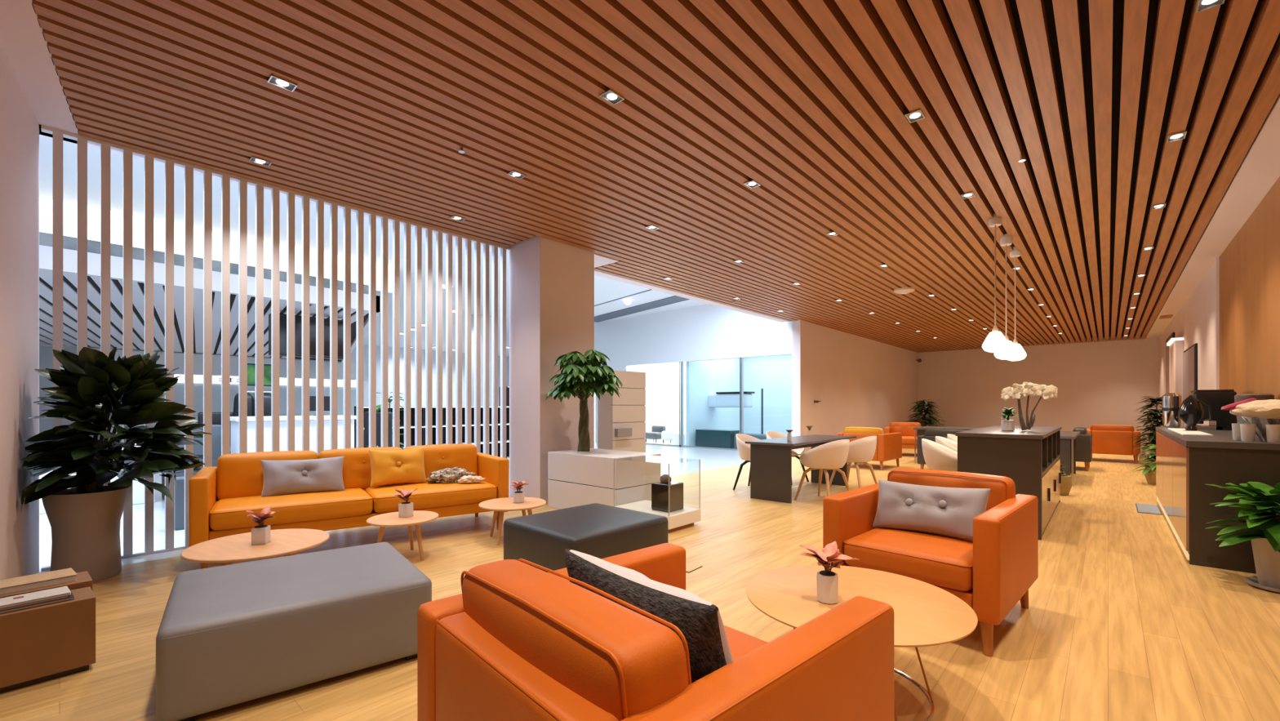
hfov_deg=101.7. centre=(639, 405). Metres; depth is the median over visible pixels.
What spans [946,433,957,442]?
shell chair
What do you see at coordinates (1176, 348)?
trim
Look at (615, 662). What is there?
cushion
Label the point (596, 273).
trim
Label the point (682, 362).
window
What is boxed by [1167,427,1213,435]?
serving tray
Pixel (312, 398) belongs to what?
computer monitor
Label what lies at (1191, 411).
milk pitcher
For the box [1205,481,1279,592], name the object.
potted plant
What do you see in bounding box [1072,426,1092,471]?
armchair
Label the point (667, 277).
recessed light
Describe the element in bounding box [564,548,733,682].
throw pillow
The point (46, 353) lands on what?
wall
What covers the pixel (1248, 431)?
glass cup
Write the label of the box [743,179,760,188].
recessed light
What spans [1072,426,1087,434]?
cushion
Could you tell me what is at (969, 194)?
recessed light
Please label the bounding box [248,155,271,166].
recessed light
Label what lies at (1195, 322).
wall
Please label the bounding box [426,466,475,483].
scarf
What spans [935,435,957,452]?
shell chair
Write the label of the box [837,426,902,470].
armchair
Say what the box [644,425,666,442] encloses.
lounge chair
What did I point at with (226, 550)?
side table
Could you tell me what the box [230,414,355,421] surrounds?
countertop
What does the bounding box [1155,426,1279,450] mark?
countertop
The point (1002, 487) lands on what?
cushion
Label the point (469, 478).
cloth
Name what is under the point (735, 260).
recessed light
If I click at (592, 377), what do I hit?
potted tree
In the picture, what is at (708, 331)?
wall
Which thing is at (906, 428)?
cushion
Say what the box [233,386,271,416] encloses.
chair
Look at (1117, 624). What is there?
floor
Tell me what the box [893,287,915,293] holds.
smoke detector
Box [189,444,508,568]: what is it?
sofa
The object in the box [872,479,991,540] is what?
throw pillow
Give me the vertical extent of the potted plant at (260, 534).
0.227 m
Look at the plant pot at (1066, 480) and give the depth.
7.02 m
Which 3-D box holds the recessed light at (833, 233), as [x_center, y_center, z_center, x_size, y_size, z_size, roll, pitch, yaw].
[2.305,-2.054,6.249,0.100,0.012,0.140,0,0,42]
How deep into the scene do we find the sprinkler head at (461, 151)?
4.16 m
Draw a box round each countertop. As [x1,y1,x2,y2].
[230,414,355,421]
[230,414,355,453]
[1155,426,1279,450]
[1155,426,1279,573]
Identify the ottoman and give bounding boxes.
[155,542,431,720]
[503,502,668,572]
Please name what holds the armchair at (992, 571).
on the floor
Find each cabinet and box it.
[161,424,221,499]
[597,369,645,452]
[695,428,739,448]
[708,391,755,407]
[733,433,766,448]
[955,425,1062,539]
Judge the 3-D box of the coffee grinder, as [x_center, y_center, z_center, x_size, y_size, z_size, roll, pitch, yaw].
[6.498,0.060,6.368,0.174,0.420,0.174,0,0,42]
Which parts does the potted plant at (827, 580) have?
pot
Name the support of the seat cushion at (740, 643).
on the armchair at (521, 641)
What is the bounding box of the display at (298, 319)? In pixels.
[268,313,343,359]
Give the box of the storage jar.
[1234,393,1274,423]
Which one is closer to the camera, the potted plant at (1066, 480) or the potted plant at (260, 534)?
the potted plant at (260, 534)
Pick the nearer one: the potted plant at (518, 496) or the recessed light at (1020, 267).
the potted plant at (518, 496)
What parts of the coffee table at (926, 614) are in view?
wire leg, wire leg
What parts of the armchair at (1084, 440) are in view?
armrest, leg, armrest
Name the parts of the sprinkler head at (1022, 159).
stem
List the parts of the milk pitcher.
handle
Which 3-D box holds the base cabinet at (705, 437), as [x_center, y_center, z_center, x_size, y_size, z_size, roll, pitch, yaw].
[2.261,0.970,15.240,1.200,0.500,0.500,0,0,42]
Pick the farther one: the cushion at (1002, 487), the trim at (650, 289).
the trim at (650, 289)
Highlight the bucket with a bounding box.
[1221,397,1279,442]
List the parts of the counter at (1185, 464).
panel, panel, panel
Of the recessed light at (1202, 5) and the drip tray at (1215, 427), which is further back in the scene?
the drip tray at (1215, 427)
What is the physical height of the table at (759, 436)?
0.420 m
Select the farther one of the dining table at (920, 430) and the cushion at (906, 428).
the cushion at (906, 428)
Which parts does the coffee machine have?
cup rail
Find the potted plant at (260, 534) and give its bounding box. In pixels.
[245,505,278,544]
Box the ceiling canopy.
[39,196,392,362]
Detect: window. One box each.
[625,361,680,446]
[680,357,741,450]
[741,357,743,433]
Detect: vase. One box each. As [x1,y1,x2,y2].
[785,429,792,441]
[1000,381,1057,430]
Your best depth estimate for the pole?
14.97 m
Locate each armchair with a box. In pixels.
[417,542,893,720]
[822,467,1038,656]
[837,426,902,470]
[884,422,920,448]
[917,429,965,468]
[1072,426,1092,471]
[1086,424,1140,463]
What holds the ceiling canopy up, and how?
attached to the ceiling at (606, 290)
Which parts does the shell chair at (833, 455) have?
leg, leg, leg, leg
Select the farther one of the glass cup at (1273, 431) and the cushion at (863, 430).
the cushion at (863, 430)
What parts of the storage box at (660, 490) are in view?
knob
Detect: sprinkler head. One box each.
[457,146,464,153]
[1018,141,1026,162]
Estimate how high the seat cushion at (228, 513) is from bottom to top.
0.195 m
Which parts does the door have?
glass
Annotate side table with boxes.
[180,528,329,565]
[366,510,439,559]
[478,497,546,545]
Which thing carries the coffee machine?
on the counter at (1185, 464)
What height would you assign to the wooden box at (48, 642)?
0.360 m
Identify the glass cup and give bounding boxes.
[1231,422,1244,439]
[1240,423,1256,441]
[1265,424,1279,442]
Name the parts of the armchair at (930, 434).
armrest, frame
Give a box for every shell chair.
[733,433,760,489]
[766,431,808,484]
[794,439,849,500]
[829,435,877,488]
[921,438,957,471]
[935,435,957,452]
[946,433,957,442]
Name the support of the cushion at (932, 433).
on the armchair at (930, 434)
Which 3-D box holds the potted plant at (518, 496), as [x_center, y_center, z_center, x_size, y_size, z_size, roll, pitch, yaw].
[-1.115,0.790,4.784,0.182,0.200,0.175,0,0,-24]
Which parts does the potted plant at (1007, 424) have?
pot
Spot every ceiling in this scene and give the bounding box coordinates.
[31,0,1279,352]
[39,134,709,356]
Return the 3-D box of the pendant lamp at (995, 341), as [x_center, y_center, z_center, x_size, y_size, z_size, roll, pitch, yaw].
[3.938,-1.355,5.777,0.250,1.530,0.250,0,0,42]
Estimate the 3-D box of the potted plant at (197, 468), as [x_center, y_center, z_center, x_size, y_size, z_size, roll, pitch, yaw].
[-5.403,0.665,6.250,0.513,1.110,0.537,0,0,42]
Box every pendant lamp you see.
[982,213,1008,352]
[994,233,1018,359]
[1006,246,1026,360]
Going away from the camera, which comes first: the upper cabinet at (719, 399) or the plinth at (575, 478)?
the plinth at (575, 478)
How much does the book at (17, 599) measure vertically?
0.011 m
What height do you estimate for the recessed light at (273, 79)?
0.012 m
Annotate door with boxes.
[1165,332,1174,392]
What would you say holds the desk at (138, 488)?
on the floor
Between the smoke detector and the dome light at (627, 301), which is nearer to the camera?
the smoke detector
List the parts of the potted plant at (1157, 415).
pot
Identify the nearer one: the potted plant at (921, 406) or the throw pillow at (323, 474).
the throw pillow at (323, 474)
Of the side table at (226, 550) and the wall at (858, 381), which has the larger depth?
the wall at (858, 381)
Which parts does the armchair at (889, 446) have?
frame, leg, armrest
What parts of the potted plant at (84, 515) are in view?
pot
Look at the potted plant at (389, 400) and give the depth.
8.83 m
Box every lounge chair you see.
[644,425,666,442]
[661,422,685,443]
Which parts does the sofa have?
armrest, leg, seat frame, armrest, leg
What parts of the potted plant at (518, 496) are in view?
pot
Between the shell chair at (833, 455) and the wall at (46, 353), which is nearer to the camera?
the shell chair at (833, 455)
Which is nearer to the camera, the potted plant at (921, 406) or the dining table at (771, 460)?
the dining table at (771, 460)
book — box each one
[0,567,77,594]
[0,585,71,608]
[0,589,74,613]
[0,594,69,610]
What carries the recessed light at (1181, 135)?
in the ceiling at (807, 101)
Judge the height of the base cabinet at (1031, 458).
0.950 m
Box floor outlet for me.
[685,562,702,572]
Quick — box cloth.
[457,475,484,483]
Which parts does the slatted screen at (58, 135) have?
rail, rail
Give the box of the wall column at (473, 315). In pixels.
[471,314,491,405]
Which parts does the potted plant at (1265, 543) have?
pot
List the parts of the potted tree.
dish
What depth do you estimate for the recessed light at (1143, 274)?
8.24 m
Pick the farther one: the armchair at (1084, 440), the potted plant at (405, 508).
the armchair at (1084, 440)
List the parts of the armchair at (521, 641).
frame, armrest, armrest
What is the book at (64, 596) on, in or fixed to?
on the book at (71, 596)
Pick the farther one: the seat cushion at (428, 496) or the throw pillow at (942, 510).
the seat cushion at (428, 496)
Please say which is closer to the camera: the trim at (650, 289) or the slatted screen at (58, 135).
the slatted screen at (58, 135)
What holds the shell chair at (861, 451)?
on the floor
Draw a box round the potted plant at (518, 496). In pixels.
[509,480,527,502]
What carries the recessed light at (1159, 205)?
in the ceiling at (807, 101)
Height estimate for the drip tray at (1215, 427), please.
0.040 m
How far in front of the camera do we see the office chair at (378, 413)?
7.80 m
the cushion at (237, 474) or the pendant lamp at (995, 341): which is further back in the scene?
the pendant lamp at (995, 341)
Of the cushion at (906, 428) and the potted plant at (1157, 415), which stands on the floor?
the potted plant at (1157, 415)
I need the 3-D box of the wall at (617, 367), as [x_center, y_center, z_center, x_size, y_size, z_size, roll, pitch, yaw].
[1.247,-0.530,15.278,7.440,3.500,0.300,0,0,42]
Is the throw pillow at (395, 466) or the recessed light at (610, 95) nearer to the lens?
the recessed light at (610, 95)
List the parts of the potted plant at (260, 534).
pot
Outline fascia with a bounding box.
[90,347,368,441]
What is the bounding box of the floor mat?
[1135,502,1162,515]
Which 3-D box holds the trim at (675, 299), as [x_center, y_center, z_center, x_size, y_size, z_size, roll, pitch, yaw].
[0.338,-2.825,14.685,0.635,0.030,6.971,0,0,-36]
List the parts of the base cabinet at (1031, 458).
door, handle, door, handle, door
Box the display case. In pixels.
[613,457,700,532]
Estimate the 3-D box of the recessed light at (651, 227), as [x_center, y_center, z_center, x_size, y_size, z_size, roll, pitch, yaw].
[0.143,-2.054,6.027,0.100,0.012,0.140,0,0,42]
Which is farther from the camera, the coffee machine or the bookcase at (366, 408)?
the bookcase at (366, 408)
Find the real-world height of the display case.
0.667 m
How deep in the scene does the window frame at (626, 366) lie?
15.40 m
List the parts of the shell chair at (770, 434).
leg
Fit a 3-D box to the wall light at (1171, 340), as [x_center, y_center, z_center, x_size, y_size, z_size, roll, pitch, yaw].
[11.442,-1.360,11.162,0.170,0.060,1.300,0,0,42]
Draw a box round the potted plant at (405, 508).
[392,488,417,517]
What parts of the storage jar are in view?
lid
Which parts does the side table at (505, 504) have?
leg, leg, leg, leg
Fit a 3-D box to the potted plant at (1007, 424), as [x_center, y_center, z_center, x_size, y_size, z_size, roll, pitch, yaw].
[3.901,0.148,5.529,0.203,0.244,0.188,0,0,42]
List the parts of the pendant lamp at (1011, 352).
lamp shade, cord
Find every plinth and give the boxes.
[547,448,660,509]
[614,499,700,529]
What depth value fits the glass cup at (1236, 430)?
4.02 m
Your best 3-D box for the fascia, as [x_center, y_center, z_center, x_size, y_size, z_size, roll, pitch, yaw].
[-14.836,-0.305,19.841,0.110,3.050,8.500,0,0,42]
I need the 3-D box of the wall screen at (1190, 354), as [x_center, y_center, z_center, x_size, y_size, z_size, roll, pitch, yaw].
[10.229,-0.505,9.698,0.042,1.130,1.880,0,0,42]
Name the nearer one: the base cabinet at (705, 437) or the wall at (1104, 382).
the base cabinet at (705, 437)
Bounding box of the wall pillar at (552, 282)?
[509,235,594,502]
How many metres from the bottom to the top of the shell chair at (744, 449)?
0.805 m
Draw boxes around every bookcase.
[354,405,509,459]
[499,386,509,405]
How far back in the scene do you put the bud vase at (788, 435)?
6.84 m
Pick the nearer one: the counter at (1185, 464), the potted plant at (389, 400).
the counter at (1185, 464)
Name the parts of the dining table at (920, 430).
metal leg, panel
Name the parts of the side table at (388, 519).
leg, leg, leg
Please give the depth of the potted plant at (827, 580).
2.17 m
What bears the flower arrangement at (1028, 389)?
on the base cabinet at (1031, 458)
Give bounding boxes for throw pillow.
[261,456,345,497]
[368,447,426,487]
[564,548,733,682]
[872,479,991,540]
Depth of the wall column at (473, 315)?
16.34 m
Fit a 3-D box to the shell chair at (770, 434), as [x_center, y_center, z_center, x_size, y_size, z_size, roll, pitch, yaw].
[2.316,0.822,8.339,0.626,0.805,0.565,0,0,-43]
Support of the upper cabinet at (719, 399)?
attached to the wall at (772, 374)
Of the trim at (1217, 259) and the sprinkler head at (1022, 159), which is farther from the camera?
the trim at (1217, 259)
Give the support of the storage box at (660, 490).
on the display case
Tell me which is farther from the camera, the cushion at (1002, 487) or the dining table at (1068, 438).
the dining table at (1068, 438)
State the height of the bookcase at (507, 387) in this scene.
1.750 m
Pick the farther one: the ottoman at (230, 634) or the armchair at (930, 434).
the armchair at (930, 434)
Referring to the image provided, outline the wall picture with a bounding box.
[247,363,271,386]
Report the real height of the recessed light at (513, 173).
0.012 m
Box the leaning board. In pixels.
[173,476,184,530]
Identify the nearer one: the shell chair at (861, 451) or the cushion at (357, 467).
the cushion at (357, 467)
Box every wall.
[0,38,39,579]
[39,345,508,437]
[508,354,791,445]
[594,304,791,366]
[595,320,792,440]
[627,361,685,431]
[792,320,917,455]
[917,334,1158,444]
[1158,262,1215,426]
[1219,176,1279,422]
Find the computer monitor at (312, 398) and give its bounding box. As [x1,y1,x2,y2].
[309,395,329,415]
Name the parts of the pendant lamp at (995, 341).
cord, lamp shade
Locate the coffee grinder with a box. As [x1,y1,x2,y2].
[1161,392,1182,427]
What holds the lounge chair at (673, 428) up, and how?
on the floor
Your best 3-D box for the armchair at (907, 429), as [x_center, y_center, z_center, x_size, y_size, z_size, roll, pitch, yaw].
[6.518,0.822,12.825,0.890,0.799,0.986,0,0,27]
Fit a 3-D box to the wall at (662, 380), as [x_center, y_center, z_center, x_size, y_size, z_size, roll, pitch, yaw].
[1.176,-0.280,19.494,5.700,3.000,0.180,0,0,42]
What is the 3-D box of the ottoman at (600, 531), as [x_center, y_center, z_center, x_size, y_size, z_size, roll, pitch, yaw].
[-0.396,1.022,3.877,0.859,0.395,0.939,0,0,44]
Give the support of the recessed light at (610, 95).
in the ceiling at (807, 101)
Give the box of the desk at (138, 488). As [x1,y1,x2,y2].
[39,443,155,514]
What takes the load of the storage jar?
on the counter at (1185, 464)
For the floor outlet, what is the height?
0.006 m
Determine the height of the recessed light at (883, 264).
0.012 m
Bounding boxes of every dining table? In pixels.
[745,434,856,502]
[913,426,979,462]
[1060,431,1079,485]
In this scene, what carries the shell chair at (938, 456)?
on the floor
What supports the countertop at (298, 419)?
on the floor
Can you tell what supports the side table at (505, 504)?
on the floor
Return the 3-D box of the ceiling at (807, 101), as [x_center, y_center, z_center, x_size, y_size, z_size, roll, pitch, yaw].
[5.374,-2.150,9.689,6.750,0.180,23.400,0,0,42]
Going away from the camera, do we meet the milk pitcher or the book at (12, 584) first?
the book at (12, 584)
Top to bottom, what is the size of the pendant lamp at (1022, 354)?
1.530 m
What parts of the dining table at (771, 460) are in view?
panel, panel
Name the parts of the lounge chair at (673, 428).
seat, backrest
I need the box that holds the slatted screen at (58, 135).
[41,124,509,570]
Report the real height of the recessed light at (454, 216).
0.012 m
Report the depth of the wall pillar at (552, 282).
6.63 m
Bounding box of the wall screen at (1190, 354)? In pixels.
[1182,342,1197,400]
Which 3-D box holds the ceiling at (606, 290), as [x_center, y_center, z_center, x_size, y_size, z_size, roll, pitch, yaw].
[-7.413,-2.880,15.729,19.950,0.100,31.500,0,0,42]
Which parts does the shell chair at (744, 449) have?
leg, leg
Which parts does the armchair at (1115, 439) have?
frame, leg, armrest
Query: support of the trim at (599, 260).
attached to the ceiling at (807, 101)
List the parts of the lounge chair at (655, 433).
seat, backrest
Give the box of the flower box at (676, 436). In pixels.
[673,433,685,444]
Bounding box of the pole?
[760,388,763,434]
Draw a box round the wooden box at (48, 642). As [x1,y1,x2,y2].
[0,570,95,693]
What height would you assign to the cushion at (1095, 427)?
0.389 m
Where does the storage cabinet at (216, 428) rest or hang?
on the floor
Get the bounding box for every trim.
[0,0,1279,338]
[39,124,787,322]
[594,253,618,267]
[594,288,651,306]
[594,295,689,322]
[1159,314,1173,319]
[1168,339,1183,426]
[1215,257,1219,389]
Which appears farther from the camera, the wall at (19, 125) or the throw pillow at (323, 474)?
the throw pillow at (323, 474)
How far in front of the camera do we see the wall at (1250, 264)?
5.51 m
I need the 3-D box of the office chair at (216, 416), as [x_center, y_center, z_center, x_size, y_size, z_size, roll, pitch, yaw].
[-6.393,0.654,7.986,0.524,1.108,0.546,0,0,-27]
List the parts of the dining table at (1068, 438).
panel, metal leg, panel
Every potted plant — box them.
[20,346,212,582]
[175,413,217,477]
[245,505,278,544]
[367,391,404,448]
[392,488,417,517]
[509,480,527,502]
[799,541,859,604]
[903,399,946,426]
[995,407,1017,431]
[1060,462,1071,495]
[1128,395,1162,466]
[1132,444,1155,484]
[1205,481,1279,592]
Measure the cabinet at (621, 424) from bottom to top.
1.690 m
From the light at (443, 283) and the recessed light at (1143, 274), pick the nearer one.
the recessed light at (1143, 274)
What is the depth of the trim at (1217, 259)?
7.26 m
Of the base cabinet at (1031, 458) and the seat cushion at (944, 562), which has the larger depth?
the base cabinet at (1031, 458)
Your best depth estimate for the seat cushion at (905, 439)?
12.37 m
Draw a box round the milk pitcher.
[1178,395,1212,431]
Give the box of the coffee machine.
[1185,389,1236,430]
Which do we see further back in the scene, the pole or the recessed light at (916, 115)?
the pole
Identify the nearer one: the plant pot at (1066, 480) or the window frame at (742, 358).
the plant pot at (1066, 480)
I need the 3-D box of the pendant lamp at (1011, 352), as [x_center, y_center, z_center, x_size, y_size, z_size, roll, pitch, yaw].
[4.493,-1.330,6.395,0.250,1.530,0.250,0,0,42]
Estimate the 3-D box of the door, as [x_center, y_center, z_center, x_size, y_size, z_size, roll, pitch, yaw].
[12.962,-0.230,12.754,0.055,2.900,1.900,0,0,42]
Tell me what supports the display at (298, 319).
hanging from the ceiling canopy
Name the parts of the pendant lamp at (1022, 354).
cord, lamp shade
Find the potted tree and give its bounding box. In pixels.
[545,348,622,453]
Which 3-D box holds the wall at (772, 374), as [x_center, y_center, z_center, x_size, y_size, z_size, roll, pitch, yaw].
[-1.823,-0.805,21.730,20.250,4.050,5.500,0,0,42]
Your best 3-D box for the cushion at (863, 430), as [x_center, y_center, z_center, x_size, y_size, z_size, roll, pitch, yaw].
[4.349,0.618,10.135,0.712,0.389,0.237,0,0,45]
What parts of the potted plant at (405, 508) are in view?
pot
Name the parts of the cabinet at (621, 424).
handle, drawer, drawer, drawer, drawer, drawer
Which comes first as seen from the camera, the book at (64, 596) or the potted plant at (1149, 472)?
the book at (64, 596)
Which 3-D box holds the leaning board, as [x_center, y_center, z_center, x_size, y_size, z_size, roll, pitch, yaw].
[-4.493,0.970,5.211,0.150,0.500,0.250,0,0,42]
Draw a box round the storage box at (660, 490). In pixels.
[651,474,683,511]
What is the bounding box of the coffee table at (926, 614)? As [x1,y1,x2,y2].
[746,564,977,720]
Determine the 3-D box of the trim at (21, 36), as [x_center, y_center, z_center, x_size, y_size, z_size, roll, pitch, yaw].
[4.729,-2.090,8.858,7.300,0.060,25.500,0,0,42]
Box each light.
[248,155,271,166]
[266,73,297,92]
[435,282,454,288]
[449,214,466,221]
[506,169,526,179]
[599,88,624,105]
[621,298,634,305]
[644,224,659,230]
[662,276,673,279]
[733,259,744,262]
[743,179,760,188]
[826,231,838,236]
[878,263,888,267]
[904,108,925,123]
[960,191,975,199]
[1012,266,1021,270]
[1136,273,1146,276]
[1142,245,1153,250]
[1151,202,1166,209]
[1166,129,1186,142]
[1166,337,1182,346]
[1195,0,1225,13]
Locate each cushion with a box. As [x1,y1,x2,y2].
[209,487,373,530]
[216,450,318,499]
[318,446,403,489]
[364,481,497,512]
[404,444,477,483]
[462,559,688,720]
[724,625,768,660]
[844,426,883,434]
[844,527,973,591]
[888,422,920,436]
[888,467,1015,511]
[902,435,916,444]
[925,429,965,436]
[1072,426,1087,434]
[1089,424,1134,431]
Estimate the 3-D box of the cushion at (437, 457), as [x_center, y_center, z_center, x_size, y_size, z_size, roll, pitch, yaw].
[-2.061,0.610,5.413,0.729,0.404,0.208,0,0,-35]
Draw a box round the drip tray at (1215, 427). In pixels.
[1185,424,1222,430]
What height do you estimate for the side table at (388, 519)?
0.322 m
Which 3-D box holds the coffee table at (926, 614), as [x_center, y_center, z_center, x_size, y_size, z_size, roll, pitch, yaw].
[0.914,1.020,2.237,0.900,0.400,0.900,0,0,42]
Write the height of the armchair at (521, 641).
0.799 m
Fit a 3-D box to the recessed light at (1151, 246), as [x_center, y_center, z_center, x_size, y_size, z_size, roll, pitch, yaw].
[6.651,-2.054,6.823,0.100,0.012,0.140,0,0,42]
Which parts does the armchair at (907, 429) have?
armrest, seat frame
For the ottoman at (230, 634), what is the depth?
2.23 m
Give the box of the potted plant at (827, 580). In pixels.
[799,541,859,604]
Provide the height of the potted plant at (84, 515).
1.590 m
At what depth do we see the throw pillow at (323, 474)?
4.49 m
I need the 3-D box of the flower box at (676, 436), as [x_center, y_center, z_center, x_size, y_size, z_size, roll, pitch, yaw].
[1.283,1.045,15.984,0.450,0.350,0.300,0,0,42]
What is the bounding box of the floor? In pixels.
[0,435,1279,720]
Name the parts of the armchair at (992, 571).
armrest, seat frame, leg, armrest, leg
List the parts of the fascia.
glass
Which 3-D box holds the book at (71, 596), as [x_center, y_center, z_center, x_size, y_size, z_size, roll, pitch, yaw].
[-2.762,0.878,2.265,0.150,0.012,0.400,0,0,38]
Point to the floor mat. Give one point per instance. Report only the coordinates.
(1141, 508)

